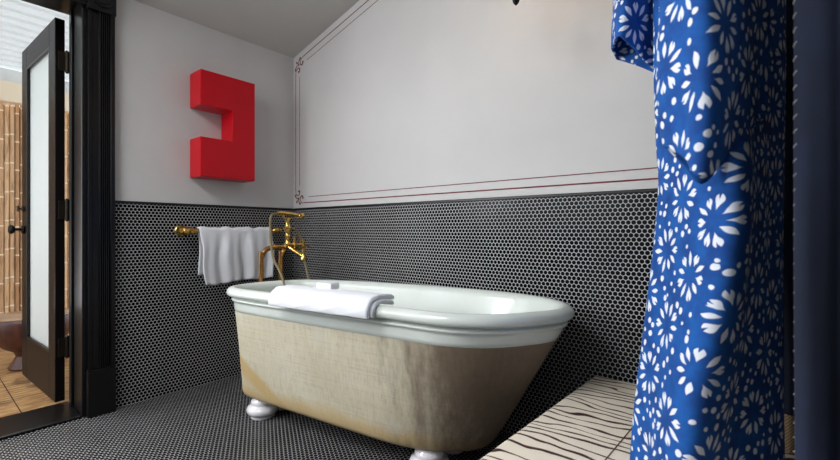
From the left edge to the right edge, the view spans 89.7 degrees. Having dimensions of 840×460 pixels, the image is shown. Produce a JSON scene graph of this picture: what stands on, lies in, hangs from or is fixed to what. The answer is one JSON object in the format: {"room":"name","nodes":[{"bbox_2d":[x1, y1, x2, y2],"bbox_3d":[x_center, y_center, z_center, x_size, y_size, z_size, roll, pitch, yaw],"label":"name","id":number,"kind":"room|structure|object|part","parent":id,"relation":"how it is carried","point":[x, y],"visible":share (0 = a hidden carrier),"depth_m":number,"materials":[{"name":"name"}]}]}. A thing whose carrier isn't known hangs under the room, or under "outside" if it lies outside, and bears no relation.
{"room":"bathroom","nodes":[
{"label":"bathroom","id":0,"kind":"room"},
{"bbox_2d":[115,0,293,407],"bbox_3d":[-2.101,-0.168,1.864,0.263,2.240,3.400,0,0,39],"label":"wall","id":1,"kind":"structure","parent":0,"point":[175,331],"depth_m":2.48,"materials":[{"name":"paint"}]},
{"bbox_2d":[0,0,115,439],"bbox_3d":[-2.063,-0.153,1.897,0.338,2.210,1.095,0,0,39],"label":"door","id":2,"kind":"structure","parent":1,"relation":"in","point":[92,369],"depth_m":2.18,"materials":[{"name":"black wood"}]},
{"bbox_2d":[8,17,68,401],"bbox_3d":[-2.244,-0.108,2.464,0.767,2.059,0.118,0,0,36],"label":"door leaf","id":3,"kind":"structure","parent":2,"relation":"attached to","point":[45,62],"depth_m":2.42,"materials":[{"name":"black paint"}]},
{"bbox_3d":[-2.518,-0.003,2.635,0.057,0.056,0.076,0,0,39],"label":"door knob","id":4,"kind":"part","parent":3,"relation":"part of","materials":[{"name":"black metal"}]},
{"bbox_3d":[-2.234,-0.168,2.495,0.511,1.685,0.008,0,0,37],"label":"frosted pane","id":5,"kind":"part","parent":3,"relation":"part of","materials":[{"name":"white glass"}]},
{"bbox_3d":[-1.957,-1.193,1.819,0.039,0.110,0.838,0,0,39],"label":"head casing","id":6,"kind":"part","parent":2,"relation":"part of","materials":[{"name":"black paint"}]},
{"bbox_3d":[-1.654,-0.206,2.191,0.035,1.835,0.113,0,0,39],"label":"casing","id":7,"kind":"part","parent":2,"relation":"part of","materials":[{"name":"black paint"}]},
{"bbox_2d":[190,69,254,182],"bbox_3d":[-1.221,-0.625,2.625,0.144,0.625,0.338,0,0,39],"label":"wall sculpture","id":8,"kind":"object","parent":1,"relation":"attached to","point":[231,158],"visible":1,"depth_m":2.58,"materials":[{"name":"red"}]},
{"bbox_2d":[174,225,281,236],"bbox_3d":[-1.194,0.006,2.682,0.110,0.068,0.667,0,0,39],"label":"towel rail","id":9,"kind":"object","parent":1,"relation":"attached to","point":[180,230],"visible":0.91,"depth_m":2.46,"materials":[{"name":"gold metal"}]},
{"bbox_2d":[197,226,273,284],"bbox_3d":[-1.152,0.153,2.673,0.091,0.351,0.484,0,0,39],"label":"bath towel","id":10,"kind":"object","parent":9,"relation":"hanging from","point":[226,254],"visible":0.92,"depth_m":2.61,"materials":[{"name":"white fabric"}]},
{"bbox_2d":[134,0,358,57],"bbox_3d":[-0.917,-1.676,0.889,3.330,0.958,3.700,0,0,39],"label":"ceiling","id":11,"kind":"structure","parent":0,"point":[285,27],"depth_m":2.65,"materials":[{"name":"paint"}]},
{"bbox_2d":[0,334,513,459],"bbox_3d":[-2.278,1.012,2.657,7.680,0.120,4.800,0,0,39],"label":"floor","id":12,"kind":"structure","parent":0,"point":[210,421],"depth_m":1.97,"materials":[{"name":"tile"}]},
{"bbox_2d":[0,102,68,313],"bbox_3d":[-3.942,-0.153,3.950,0.087,2.209,4.322,0,0,39],"label":"bamboo fence","id":13,"kind":"object","parent":12,"relation":"on","point":[10,114],"visible":0.08,"depth_m":4.00,"materials":[{"name":"brown"}]},
{"bbox_2d":[0,0,68,112],"bbox_3d":[-2.862,-0.288,3.074,2.549,2.480,4.500,0,0,39],"label":"pergola","id":14,"kind":"object","parent":12,"relation":"on","point":[21,22],"visible":0.16,"depth_m":3.25,"materials":[{"name":"beige paint"}]},
{"bbox_2d":[0,308,68,370],"bbox_3d":[-2.723,0.769,2.966,0.464,0.367,0.464,0,0,39],"label":"stool","id":15,"kind":"object","parent":12,"relation":"on","point":[10,322],"visible":0.3,"depth_m":2.78,"materials":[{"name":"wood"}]},
{"bbox_3d":[-2.723,0.591,2.966,0.448,0.011,0.448,0,0,39],"label":"seat","id":16,"kind":"part","parent":15,"relation":"part of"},
{"bbox_2d":[259,211,309,285],"bbox_3d":[-0.717,0.420,2.411,0.362,1.063,0.332,0,0,39],"label":"tap","id":17,"kind":"object","parent":12,"relation":"on","point":[287,245],"visible":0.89,"depth_m":2.49,"materials":[{"name":"gold metal"}]},
{"bbox_3d":[-0.752,0.088,2.517,0.044,0.088,0.088,0,0,39],"label":"cross handle","id":18,"kind":"part","parent":17,"relation":"part of","materials":[{"name":"gold metal"}]},
{"bbox_3d":[-0.723,0.134,2.489,0.141,0.091,0.039,0,0,28],"label":"spout","id":19,"kind":"part","parent":17,"relation":"part of","materials":[{"name":"gold metal"}]},
{"bbox_3d":[-0.725,0.100,2.601,0.088,0.088,0.044,0,0,39],"label":"cross handle","id":20,"kind":"part","parent":17,"relation":"part of","materials":[{"name":"gold metal"}]},
{"bbox_2d":[226,279,574,459],"bbox_3d":[-0.161,0.615,1.914,1.630,0.673,0.646,0,0,32],"label":"bathtub","id":21,"kind":"object","parent":12,"relation":"on","point":[437,372],"visible":0.94,"depth_m":1.62,"materials":[{"name":"beige paint"}]},
{"bbox_2d":[268,285,393,318],"bbox_3d":[-0.368,0.283,1.727,0.546,0.080,0.183,0,0,32],"label":"folded towel","id":22,"kind":"object","parent":21,"relation":"on","point":[356,304],"visible":1,"depth_m":1.64,"materials":[{"name":"white fabric"}]},
{"bbox_2d":[317,281,338,288],"bbox_3d":[-0.391,0.234,1.792,0.086,0.026,0.052,0,0,32],"label":"soap bar","id":23,"kind":"object","parent":22,"relation":"on","point":[325,284],"visible":0.97,"depth_m":1.77,"materials":[{"name":"white"}]},
{"bbox_2d":[480,376,794,459],"bbox_3d":[0.613,0.768,1.088,0.698,0.368,1.080,0,0,42],"label":"bench","id":24,"kind":"object","parent":12,"relation":"on","point":[593,422],"visible":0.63,"depth_m":1.23,"materials":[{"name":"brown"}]},
{"bbox_2d":[226,279,574,347],"bbox_3d":[-0.162,0.538,1.914,1.632,0.518,0.643,0,0,31],"label":"bathtub rim","id":25,"kind":"object","parent":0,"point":[420,316],"depth_m":1.72,"materials":[{"name":"ceramic"}]},
{"bbox_2d":[293,0,657,433],"bbox_3d":[0.207,-0.542,2.254,3.330,2.987,0.163,0,0,39],"label":"wall","id":26,"kind":"structure","parent":0,"point":[410,93],"depth_m":2.04,"materials":[{"name":"paint"}]},
{"bbox_2d":[295,0,657,204],"bbox_3d":[0.195,-1.058,2.175,2.873,1.754,0.002,0,0,39],"label":"trim","id":27,"kind":"structure","parent":26,"relation":"attached to","point":[367,0],"depth_m":2.38,"materials":[{"name":"red paint"}]},
{"bbox_3d":[0.310,-0.523,-0.122,0.150,2.949,3.400,0,0,39],"label":"wall","id":28,"kind":"structure","parent":0,"visible":0},
{"bbox_3d":[0.766,-1.004,0.821,0.346,0.080,0.017,0,0,39],"label":"robe hook","id":29,"kind":"object","parent":28,"relation":"attached to","visible":0},
{"bbox_2d":[611,0,785,459],"bbox_3d":[0.613,-0.190,0.991,0.382,1.537,0.601,0,0,39],"label":"robe","id":30,"kind":"object","parent":29,"relation":"hanging from","point":[709,385],"visible":1,"depth_m":0.86,"materials":[{"name":"blue fabric"}]},
{"bbox_3d":[1.028,-0.984,1.049,0.232,0.039,0.014,0,0,39],"label":"peg","id":31,"kind":"object","parent":28,"relation":"attached to","visible":0},
{"bbox_2d":[783,0,794,453],"bbox_3d":[0.959,-0.184,1.106,0.032,1.528,0.013,0,0,39],"label":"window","id":32,"kind":"structure","parent":31,"relation":"hanging from","point":[788,242],"depth_m":1.10,"materials":[{"name":"black"}]},
{"bbox_3d":[0.672,-1.024,0.617,0.232,0.039,0.014,0,0,39],"label":"peg","id":33,"kind":"object","parent":28,"relation":"attached to","visible":0},
{"bbox_2d":[793,0,839,459],"bbox_3d":[0.674,-0.210,0.613,0.199,1.576,0.052,0,0,39],"label":"throw","id":34,"kind":"object","parent":33,"relation":"hanging from","point":[816,109],"visible":1,"depth_m":0.65,"materials":[{"name":"blue fabric"}]}
]}

